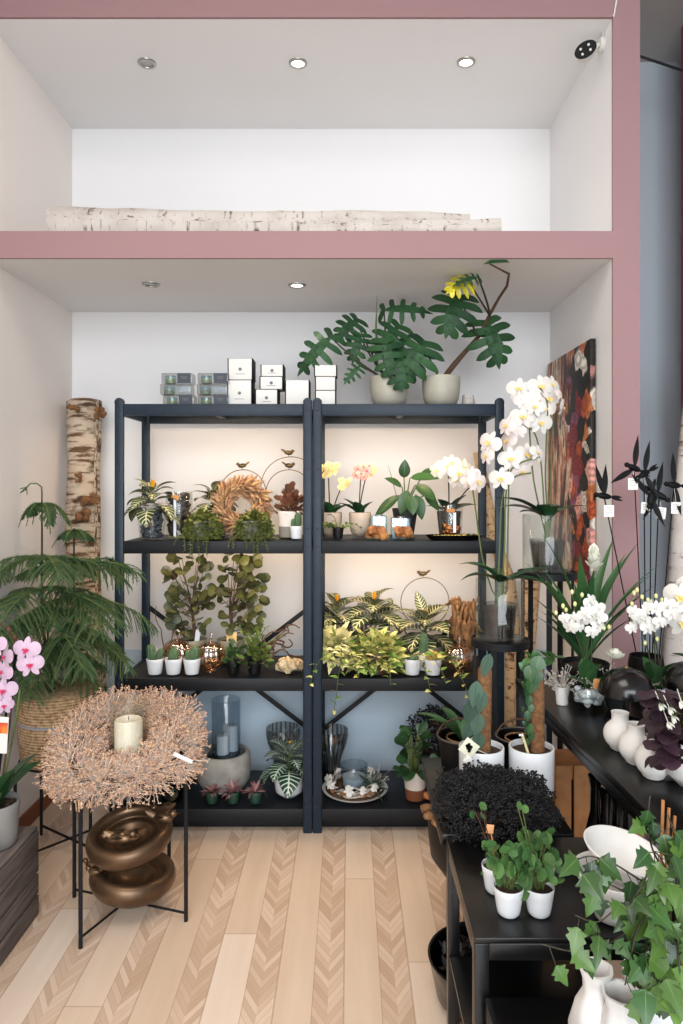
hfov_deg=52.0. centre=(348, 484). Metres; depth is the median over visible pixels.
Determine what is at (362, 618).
plant
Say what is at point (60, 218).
birch log
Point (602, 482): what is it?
metal swallow
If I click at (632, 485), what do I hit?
metal swallow
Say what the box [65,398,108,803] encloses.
birch log
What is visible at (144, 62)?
recessed light
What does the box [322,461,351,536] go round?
potted orchid
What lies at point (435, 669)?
pot
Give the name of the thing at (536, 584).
pole
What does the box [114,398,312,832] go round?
shelving rack
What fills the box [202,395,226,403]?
box
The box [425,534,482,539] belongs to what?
tray
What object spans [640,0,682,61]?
ceiling
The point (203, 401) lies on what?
candle
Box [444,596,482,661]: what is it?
driftwood root
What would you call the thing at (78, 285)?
ceiling
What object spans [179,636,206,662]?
pot
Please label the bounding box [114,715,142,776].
candle
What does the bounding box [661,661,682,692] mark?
dome lamp
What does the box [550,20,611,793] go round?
wall
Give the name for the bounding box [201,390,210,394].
box
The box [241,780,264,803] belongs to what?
plant
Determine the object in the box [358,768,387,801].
air plant
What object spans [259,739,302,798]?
plant
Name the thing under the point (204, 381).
candle
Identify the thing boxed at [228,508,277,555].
trailing plant
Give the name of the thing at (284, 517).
pot
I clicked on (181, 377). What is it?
box
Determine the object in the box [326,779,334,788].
flower
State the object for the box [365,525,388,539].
wood
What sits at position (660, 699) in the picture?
flower
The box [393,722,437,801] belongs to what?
potted plant
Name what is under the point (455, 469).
potted orchid
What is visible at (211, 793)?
plant
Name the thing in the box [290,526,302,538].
pot
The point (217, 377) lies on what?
box
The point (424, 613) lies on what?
plant
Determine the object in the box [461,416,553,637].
potted orchid
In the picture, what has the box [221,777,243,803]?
plant
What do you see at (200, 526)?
trailing plant
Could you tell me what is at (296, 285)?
recessed light
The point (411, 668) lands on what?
potted cactus
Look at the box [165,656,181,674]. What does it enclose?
pot
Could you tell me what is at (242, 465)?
hoop
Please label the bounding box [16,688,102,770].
basket
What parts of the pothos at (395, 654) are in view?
trailing stem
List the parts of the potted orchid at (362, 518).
flower, flower, pot, flower, stem, flower, flower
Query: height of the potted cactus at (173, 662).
0.125 m
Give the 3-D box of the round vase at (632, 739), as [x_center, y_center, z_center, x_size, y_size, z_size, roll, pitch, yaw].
[0.752,0.677,1.835,0.088,0.103,0.088,0,0,0]
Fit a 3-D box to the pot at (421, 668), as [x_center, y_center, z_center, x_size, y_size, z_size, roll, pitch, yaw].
[0.343,0.809,3.200,0.078,0.070,0.078,0,0,0]
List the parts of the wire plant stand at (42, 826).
leg, leg, plate, leg, leg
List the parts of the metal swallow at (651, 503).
rod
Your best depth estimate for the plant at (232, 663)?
3.12 m
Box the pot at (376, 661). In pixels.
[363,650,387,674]
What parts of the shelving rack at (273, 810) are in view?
post, rail, rail, rail, post, shelf, shelf, shelf, shelf, kick rail, post, post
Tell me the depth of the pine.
2.80 m
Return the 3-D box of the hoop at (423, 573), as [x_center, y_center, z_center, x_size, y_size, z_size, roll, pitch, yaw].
[0.371,0.631,3.420,0.240,0.434,0.060,0,0,0]
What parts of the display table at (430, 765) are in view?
leg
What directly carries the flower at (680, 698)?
on the oxalis
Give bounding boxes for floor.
[0,786,648,1023]
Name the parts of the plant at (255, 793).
pot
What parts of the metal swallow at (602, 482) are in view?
rod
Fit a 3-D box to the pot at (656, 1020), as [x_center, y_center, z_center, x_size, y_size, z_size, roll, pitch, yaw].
[0.579,0.967,1.270,0.156,0.150,0.156,0,0,0]
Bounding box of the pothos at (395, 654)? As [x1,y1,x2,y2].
[306,626,468,714]
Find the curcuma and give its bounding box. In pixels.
[525,533,660,696]
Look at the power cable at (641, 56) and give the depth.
3.25 m
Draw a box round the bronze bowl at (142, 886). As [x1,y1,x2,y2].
[83,852,175,908]
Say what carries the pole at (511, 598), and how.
on the floor
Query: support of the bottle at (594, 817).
on the console table at (579, 728)
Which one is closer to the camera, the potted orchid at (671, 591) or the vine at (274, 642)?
the potted orchid at (671, 591)
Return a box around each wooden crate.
[0,826,38,965]
[553,749,643,837]
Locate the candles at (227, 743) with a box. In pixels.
[207,723,244,758]
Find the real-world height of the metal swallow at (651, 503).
0.761 m
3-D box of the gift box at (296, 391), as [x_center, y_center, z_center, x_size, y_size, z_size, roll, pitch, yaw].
[-0.234,-0.416,3.212,0.112,0.117,0.105,0,0,0]
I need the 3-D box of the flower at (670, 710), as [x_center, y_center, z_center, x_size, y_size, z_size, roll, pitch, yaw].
[0.741,0.527,1.608,0.018,0.038,0.035,0,0,-44]
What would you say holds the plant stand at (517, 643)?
on the floor
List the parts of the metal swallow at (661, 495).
rod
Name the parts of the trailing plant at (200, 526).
trailing stem, pot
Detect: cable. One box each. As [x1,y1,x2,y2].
[602,0,616,35]
[640,55,682,71]
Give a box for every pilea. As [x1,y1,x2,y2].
[469,802,514,895]
[484,840,541,918]
[515,801,564,918]
[517,827,555,874]
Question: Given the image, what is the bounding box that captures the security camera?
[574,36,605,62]
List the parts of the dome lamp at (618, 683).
lamp shade, stem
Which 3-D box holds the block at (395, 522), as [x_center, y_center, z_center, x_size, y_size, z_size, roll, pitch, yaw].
[0.233,0.194,3.170,0.088,0.102,0.050,0,0,0]
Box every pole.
[473,452,520,726]
[525,580,540,657]
[648,408,682,847]
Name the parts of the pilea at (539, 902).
stem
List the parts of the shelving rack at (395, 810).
post, post, kick rail, shelf, shelf, shelf, shelf, post, rail, post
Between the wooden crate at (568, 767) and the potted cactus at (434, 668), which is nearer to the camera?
the wooden crate at (568, 767)
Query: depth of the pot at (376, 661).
3.09 m
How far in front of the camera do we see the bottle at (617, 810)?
1.94 m
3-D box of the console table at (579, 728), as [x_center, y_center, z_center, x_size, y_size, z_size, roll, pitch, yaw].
[1.000,1.130,2.055,0.700,0.800,1.200,0,0,-2]
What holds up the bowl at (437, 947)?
on the floor
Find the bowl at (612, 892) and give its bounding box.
[576,851,637,925]
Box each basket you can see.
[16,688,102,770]
[438,728,473,774]
[495,718,545,771]
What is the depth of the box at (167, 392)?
3.16 m
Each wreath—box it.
[33,684,211,811]
[209,473,273,535]
[431,759,564,850]
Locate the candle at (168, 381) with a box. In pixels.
[166,379,175,383]
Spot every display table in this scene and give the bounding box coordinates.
[421,758,573,925]
[447,837,645,1023]
[485,998,573,1023]
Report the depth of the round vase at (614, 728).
1.91 m
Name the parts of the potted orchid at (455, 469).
flower, flower, stem, pot, flower, flower, flower, flower, flower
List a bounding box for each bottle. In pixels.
[585,773,601,829]
[598,787,612,825]
[612,797,622,828]
[622,807,632,830]
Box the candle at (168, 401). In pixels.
[167,400,176,403]
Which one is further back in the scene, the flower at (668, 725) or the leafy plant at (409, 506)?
the leafy plant at (409, 506)
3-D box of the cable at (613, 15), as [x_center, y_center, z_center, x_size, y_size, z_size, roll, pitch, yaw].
[1.047,-2.017,2.826,0.026,0.368,0.122,0,0,-14]
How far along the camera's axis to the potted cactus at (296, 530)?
3.12 m
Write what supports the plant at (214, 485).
on the shelving rack at (273, 810)
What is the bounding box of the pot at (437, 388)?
[422,374,459,403]
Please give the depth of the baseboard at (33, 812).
3.18 m
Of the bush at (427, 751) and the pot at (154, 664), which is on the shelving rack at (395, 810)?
the bush at (427, 751)
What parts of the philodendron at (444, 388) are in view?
stem, woody stem, stem, stem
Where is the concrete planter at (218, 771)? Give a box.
[197,743,250,794]
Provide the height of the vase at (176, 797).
0.075 m
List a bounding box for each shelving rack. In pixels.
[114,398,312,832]
[313,398,503,832]
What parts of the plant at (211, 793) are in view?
pot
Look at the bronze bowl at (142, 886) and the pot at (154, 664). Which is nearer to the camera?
the bronze bowl at (142, 886)
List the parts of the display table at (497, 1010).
leg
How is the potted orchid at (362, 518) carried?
on the shelving rack at (395, 810)
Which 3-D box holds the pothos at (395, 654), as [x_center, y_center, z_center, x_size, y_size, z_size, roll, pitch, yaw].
[0.171,0.794,3.074,0.723,0.337,0.279,0,0,-2]
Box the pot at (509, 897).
[493,877,523,918]
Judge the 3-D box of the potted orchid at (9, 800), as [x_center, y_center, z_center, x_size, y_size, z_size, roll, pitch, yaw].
[-1.167,0.830,2.347,0.286,0.768,0.250,0,0,-11]
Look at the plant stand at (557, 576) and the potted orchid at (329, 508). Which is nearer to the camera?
the plant stand at (557, 576)
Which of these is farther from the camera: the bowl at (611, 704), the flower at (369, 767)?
the flower at (369, 767)
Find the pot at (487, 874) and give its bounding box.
[481,858,505,895]
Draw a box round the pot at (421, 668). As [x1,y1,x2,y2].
[419,656,425,670]
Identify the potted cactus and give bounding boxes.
[146,644,163,674]
[165,645,181,674]
[183,646,200,674]
[290,512,302,538]
[404,654,420,674]
[418,633,428,670]
[424,651,441,675]
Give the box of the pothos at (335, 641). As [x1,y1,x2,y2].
[323,614,389,675]
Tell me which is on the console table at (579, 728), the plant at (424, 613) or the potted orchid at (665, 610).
the potted orchid at (665, 610)
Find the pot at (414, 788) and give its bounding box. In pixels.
[404,765,424,801]
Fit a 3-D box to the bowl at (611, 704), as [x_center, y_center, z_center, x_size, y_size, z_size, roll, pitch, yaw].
[0.869,0.704,2.270,0.090,0.050,0.090,0,0,0]
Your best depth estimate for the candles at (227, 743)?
3.25 m
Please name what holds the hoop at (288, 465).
on the shelving rack at (273, 810)
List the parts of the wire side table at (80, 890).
leg, leg, leg, leg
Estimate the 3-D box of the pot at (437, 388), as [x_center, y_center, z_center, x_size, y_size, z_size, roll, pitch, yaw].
[0.426,-0.428,3.240,0.176,0.142,0.176,0,0,0]
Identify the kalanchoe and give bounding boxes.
[273,481,302,537]
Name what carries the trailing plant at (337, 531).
on the shelving rack at (395, 810)
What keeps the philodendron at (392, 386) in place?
on the shelving rack at (395, 810)
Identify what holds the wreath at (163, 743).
on the wire side table at (80, 890)
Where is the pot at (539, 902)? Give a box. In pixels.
[526,878,554,918]
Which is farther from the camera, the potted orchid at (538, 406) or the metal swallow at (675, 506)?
the potted orchid at (538, 406)
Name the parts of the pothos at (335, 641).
trailing stem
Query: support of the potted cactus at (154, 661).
on the shelving rack at (273, 810)
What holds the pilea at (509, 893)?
on the display table at (509, 959)
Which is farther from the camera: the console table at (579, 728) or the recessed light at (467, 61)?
the recessed light at (467, 61)
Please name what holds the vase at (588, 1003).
on the display table at (497, 1010)
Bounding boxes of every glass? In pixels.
[342,771,365,788]
[442,506,460,534]
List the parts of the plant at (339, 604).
stem, pot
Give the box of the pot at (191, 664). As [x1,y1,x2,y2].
[183,657,200,674]
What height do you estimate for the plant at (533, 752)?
0.434 m
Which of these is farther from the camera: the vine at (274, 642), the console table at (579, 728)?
the vine at (274, 642)
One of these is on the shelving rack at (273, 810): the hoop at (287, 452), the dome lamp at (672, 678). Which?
the hoop at (287, 452)
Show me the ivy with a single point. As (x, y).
(656, 969)
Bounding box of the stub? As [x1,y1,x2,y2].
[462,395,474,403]
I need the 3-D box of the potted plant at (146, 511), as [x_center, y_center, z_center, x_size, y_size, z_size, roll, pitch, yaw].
[-0.889,0.108,3.178,0.259,0.274,0.247,0,0,0]
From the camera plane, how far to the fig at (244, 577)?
3.31 m
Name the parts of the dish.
dish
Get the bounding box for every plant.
[124,479,179,537]
[167,508,224,564]
[190,481,238,534]
[200,783,223,803]
[219,639,247,674]
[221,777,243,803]
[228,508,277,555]
[235,618,285,674]
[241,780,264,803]
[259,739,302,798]
[323,513,361,538]
[324,592,359,630]
[342,588,407,648]
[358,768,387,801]
[375,460,438,533]
[394,591,462,669]
[415,707,473,774]
[458,654,503,788]
[509,650,564,799]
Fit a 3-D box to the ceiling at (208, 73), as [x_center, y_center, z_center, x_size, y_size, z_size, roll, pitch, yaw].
[-0.198,-2.031,3.221,2.491,0.347,0.858,0,0,0]
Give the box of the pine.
[0,483,158,770]
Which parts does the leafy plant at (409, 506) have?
pot, stem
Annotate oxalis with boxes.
[636,689,682,786]
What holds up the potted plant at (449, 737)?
on the display table at (430, 765)
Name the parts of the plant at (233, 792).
pot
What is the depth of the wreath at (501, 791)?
1.87 m
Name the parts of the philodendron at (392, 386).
stem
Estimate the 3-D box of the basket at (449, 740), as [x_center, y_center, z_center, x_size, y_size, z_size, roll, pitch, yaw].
[0.372,0.876,2.305,0.160,0.105,0.160,0,0,0]
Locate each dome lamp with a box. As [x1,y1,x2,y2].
[597,665,653,721]
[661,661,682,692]
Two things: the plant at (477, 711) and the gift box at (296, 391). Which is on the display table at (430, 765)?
the plant at (477, 711)
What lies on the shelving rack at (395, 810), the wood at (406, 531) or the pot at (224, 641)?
the wood at (406, 531)
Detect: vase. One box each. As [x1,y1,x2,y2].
[85,802,178,871]
[161,783,182,804]
[167,492,190,536]
[266,721,299,763]
[322,723,347,782]
[568,956,612,1023]
[600,978,638,1023]
[603,709,628,751]
[618,721,644,765]
[628,652,664,682]
[634,733,667,780]
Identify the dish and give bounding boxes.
[322,764,389,802]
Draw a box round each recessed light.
[137,57,156,68]
[142,281,159,287]
[288,282,305,288]
[289,57,306,68]
[457,56,474,67]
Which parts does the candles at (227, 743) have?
dish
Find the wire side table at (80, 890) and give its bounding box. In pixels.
[72,753,187,948]
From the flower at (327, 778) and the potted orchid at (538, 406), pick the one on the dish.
the flower at (327, 778)
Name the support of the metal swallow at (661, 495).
in the vase at (634, 662)
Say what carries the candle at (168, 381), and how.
on the box at (181, 377)
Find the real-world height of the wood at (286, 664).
0.072 m
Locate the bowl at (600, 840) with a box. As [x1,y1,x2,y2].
[583,825,664,886]
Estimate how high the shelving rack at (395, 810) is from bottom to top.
1.913 m
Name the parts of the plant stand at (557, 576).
leg, leg, leg, leg, leg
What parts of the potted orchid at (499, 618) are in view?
flower, flower, stem, flower, flower, stem, flower, stem, flower, flower, flower, stem, stem, flower, flower, flower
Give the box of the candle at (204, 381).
[202,379,211,383]
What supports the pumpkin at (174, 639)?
on the shelving rack at (273, 810)
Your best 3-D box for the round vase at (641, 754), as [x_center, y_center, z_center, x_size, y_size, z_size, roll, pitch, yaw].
[0.759,0.677,1.745,0.088,0.103,0.088,0,0,0]
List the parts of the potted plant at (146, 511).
stem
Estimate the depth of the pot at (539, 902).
1.49 m
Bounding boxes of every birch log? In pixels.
[46,206,469,230]
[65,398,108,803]
[299,218,501,230]
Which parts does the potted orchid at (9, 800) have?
flower, flower, stem, flower, flower, flower, stem, flower, stem, pot, flower, flower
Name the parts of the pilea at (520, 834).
stem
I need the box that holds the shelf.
[450,957,581,1023]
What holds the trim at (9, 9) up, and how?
attached to the wall at (36, 139)
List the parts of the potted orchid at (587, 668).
flower, flower, flower, flower, stem, flower, flower, stem, flower, flower, flower, flower, flower, flower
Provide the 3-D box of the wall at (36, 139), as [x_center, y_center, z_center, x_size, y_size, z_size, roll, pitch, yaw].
[-1.503,-0.338,0.525,0.120,3.735,6.250,0,0,0]
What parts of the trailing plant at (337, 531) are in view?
pot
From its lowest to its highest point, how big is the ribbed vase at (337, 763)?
0.245 m
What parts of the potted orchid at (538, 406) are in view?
flower, flower, flower, flower, flower, stem, flower, stem, flower, flower, stem, flower, stem, flower, flower, stem, flower, flower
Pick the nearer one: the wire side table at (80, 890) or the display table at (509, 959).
the display table at (509, 959)
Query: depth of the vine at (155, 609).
3.38 m
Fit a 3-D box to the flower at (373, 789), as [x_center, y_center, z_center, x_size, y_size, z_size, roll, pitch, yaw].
[0.114,1.360,3.149,0.038,0.005,0.043,35,50,10]
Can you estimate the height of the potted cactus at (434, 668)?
0.103 m
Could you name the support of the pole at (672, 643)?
on the floor
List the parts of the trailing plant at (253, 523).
pot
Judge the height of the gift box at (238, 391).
0.119 m
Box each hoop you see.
[224,462,265,489]
[261,449,312,514]
[266,462,302,512]
[400,570,448,625]
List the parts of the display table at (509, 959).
leg, leg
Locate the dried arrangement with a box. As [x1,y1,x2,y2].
[570,648,659,710]
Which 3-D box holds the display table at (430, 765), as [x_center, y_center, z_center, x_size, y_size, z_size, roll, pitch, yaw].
[0.423,1.230,2.126,0.353,0.600,0.528,0,0,0]
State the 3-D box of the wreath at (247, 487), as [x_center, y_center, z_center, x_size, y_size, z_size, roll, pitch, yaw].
[-0.508,0.087,3.298,0.326,0.304,0.192,0,0,-3]
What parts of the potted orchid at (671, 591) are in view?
flower, flower, flower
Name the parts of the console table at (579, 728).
leg, rail, leg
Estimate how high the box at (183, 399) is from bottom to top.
0.047 m
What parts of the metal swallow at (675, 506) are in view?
rod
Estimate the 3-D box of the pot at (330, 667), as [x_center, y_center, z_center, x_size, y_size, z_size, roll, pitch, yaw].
[-0.055,0.783,3.170,0.120,0.121,0.128,0,0,0]
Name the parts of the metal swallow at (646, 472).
rod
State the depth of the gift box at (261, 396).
3.16 m
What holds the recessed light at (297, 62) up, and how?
in the ceiling at (208, 73)
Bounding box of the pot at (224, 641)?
[217,636,244,663]
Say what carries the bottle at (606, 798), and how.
on the console table at (579, 728)
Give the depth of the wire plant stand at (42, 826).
2.99 m
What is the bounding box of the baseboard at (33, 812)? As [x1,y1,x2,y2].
[18,774,69,825]
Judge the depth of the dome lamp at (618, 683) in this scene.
2.09 m
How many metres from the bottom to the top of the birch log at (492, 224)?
0.069 m
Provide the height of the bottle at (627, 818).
0.340 m
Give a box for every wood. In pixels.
[275,656,302,673]
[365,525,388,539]
[393,526,413,538]
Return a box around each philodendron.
[297,299,434,403]
[393,260,514,403]
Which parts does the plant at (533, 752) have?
stem, pot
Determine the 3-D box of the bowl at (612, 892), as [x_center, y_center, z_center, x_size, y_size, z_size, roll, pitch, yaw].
[0.570,0.872,1.497,0.175,0.108,0.162,0,0,-15]
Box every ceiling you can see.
[0,19,611,128]
[0,259,610,311]
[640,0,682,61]
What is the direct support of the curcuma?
on the console table at (579, 728)
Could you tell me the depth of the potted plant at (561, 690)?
2.32 m
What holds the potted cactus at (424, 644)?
on the shelving rack at (395, 810)
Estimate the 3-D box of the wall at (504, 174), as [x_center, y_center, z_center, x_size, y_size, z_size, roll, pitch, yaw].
[0.750,-0.338,3.700,4.700,3.735,0.100,0,0,0]
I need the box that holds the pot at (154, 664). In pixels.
[146,657,163,674]
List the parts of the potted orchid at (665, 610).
flower, flower, flower, bud stem, flower, flower, flower, stem, flower, stem, flower, stem, flower, stem, flower, flower, flower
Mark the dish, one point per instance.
(374, 788)
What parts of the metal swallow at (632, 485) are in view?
rod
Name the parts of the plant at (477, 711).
pot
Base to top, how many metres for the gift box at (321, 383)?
0.061 m
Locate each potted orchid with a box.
[0,622,44,850]
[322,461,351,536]
[340,462,377,536]
[427,455,476,533]
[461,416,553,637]
[498,375,583,569]
[554,590,610,707]
[625,587,682,691]
[663,576,682,655]
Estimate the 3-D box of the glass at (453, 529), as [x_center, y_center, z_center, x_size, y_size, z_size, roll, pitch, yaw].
[0.469,0.167,3.217,0.112,0.155,0.118,0,0,0]
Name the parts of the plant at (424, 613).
pot, stem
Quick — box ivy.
[541,796,682,1023]
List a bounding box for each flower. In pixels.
[324,774,331,780]
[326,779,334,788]
[344,785,354,797]
[359,786,366,794]
[367,766,374,774]
[371,783,378,791]
[655,691,666,710]
[663,695,675,714]
[663,710,674,729]
[667,708,679,723]
[677,689,682,708]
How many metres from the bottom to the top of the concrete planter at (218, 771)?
0.178 m
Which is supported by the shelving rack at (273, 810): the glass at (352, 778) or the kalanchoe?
the kalanchoe
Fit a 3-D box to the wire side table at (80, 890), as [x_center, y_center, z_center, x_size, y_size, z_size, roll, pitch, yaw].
[-0.796,1.280,2.528,0.362,0.500,0.345,0,0,-24]
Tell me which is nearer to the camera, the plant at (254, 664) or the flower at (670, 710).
the flower at (670, 710)
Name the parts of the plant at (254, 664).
pot, stem, shoot stem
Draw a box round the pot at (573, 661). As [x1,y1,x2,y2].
[560,656,609,696]
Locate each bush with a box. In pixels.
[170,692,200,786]
[399,703,460,757]
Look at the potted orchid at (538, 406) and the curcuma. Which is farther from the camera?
the potted orchid at (538, 406)
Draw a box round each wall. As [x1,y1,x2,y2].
[0,36,71,817]
[72,62,680,654]
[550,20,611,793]
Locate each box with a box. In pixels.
[165,390,174,394]
[166,373,190,383]
[167,395,191,403]
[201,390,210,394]
[202,373,226,383]
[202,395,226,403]
[227,380,254,403]
[228,358,255,382]
[255,389,279,403]
[259,376,284,391]
[260,364,285,378]
[285,380,310,403]
[314,365,336,378]
[315,377,336,391]
[315,390,336,403]
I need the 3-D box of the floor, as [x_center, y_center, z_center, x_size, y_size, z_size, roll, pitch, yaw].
[0.750,1.560,0.600,4.700,0.060,6.400,0,0,0]
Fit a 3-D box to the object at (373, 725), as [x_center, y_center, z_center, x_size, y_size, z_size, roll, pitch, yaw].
[-0.197,1.192,3.644,2.489,0.675,0.012,0,0,0]
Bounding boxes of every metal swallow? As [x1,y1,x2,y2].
[593,464,637,656]
[611,437,649,656]
[631,473,664,653]
[636,441,660,657]
[643,462,670,658]
[659,454,682,657]
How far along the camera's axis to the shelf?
1.73 m
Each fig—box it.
[161,554,218,662]
[215,554,270,663]
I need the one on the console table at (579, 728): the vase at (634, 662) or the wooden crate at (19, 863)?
the vase at (634, 662)
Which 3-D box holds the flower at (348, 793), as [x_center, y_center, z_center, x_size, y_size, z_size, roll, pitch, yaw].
[0.000,1.362,3.115,0.047,0.054,0.006,-10,-39,-2]
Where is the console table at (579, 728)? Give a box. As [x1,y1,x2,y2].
[515,678,682,921]
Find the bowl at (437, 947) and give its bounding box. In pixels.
[428,921,471,1022]
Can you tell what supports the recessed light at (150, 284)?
in the ceiling at (78, 285)
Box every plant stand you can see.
[13,745,111,851]
[471,633,529,740]
[517,568,576,831]
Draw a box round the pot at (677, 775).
[665,744,682,786]
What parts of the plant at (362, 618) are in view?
stem, pot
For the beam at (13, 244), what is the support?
attached to the wall at (36, 139)
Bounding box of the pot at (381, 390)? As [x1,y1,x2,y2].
[370,375,407,403]
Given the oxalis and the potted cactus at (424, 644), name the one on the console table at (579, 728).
the oxalis
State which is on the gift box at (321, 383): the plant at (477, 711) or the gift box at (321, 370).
the gift box at (321, 370)
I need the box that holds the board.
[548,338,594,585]
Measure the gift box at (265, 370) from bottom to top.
0.053 m
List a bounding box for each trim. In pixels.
[0,0,612,18]
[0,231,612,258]
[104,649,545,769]
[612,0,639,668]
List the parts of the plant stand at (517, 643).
leg, leg, leg, leg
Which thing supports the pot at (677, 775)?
on the oxalis
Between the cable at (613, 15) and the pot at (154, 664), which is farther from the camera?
the pot at (154, 664)
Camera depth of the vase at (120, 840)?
2.47 m
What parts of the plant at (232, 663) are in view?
stem, pot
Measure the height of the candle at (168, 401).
0.020 m
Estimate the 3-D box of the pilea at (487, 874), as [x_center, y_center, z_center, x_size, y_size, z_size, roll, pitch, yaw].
[0.334,0.819,1.590,0.090,0.220,0.087,0,0,-27]
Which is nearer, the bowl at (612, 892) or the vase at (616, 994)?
the vase at (616, 994)
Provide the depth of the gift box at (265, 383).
3.16 m
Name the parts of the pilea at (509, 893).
stem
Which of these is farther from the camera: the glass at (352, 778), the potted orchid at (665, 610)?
the glass at (352, 778)
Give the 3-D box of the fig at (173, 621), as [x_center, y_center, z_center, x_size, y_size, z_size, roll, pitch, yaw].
[-0.765,0.584,3.332,0.290,0.519,0.232,0,0,0]
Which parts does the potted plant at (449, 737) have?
handle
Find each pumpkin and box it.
[163,639,191,668]
[198,634,225,669]
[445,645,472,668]
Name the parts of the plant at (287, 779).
pot, stem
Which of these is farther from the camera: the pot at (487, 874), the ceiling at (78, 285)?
the ceiling at (78, 285)
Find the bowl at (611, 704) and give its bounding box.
[604,697,629,710]
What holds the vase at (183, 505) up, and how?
on the shelving rack at (273, 810)
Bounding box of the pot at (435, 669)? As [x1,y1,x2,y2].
[424,659,441,675]
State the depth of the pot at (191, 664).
3.10 m
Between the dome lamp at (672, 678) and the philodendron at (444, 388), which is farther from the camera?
the philodendron at (444, 388)
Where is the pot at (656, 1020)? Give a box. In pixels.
[622,951,682,1023]
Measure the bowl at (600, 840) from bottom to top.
0.091 m
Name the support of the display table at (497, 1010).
on the floor
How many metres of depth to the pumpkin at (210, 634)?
3.19 m
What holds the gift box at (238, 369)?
on the gift box at (238, 391)
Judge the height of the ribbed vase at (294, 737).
0.245 m
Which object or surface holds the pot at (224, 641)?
on the fig at (244, 577)
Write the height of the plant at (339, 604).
0.340 m
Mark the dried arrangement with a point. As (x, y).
(611, 704)
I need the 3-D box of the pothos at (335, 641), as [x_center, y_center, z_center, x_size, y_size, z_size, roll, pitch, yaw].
[0.039,0.709,3.092,0.309,0.270,0.281,0,0,0]
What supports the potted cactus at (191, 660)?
on the shelving rack at (273, 810)
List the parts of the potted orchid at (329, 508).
flower, stem, flower, pot, flower, flower, flower, flower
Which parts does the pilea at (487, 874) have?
stem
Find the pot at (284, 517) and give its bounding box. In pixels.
[278,511,301,537]
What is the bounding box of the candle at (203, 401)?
[202,400,211,403]
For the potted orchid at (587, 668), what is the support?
on the console table at (579, 728)
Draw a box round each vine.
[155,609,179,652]
[246,624,301,658]
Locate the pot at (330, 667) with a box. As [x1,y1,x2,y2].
[324,644,347,673]
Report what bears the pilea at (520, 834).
on the display table at (509, 959)
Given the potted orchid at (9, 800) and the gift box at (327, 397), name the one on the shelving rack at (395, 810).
the gift box at (327, 397)

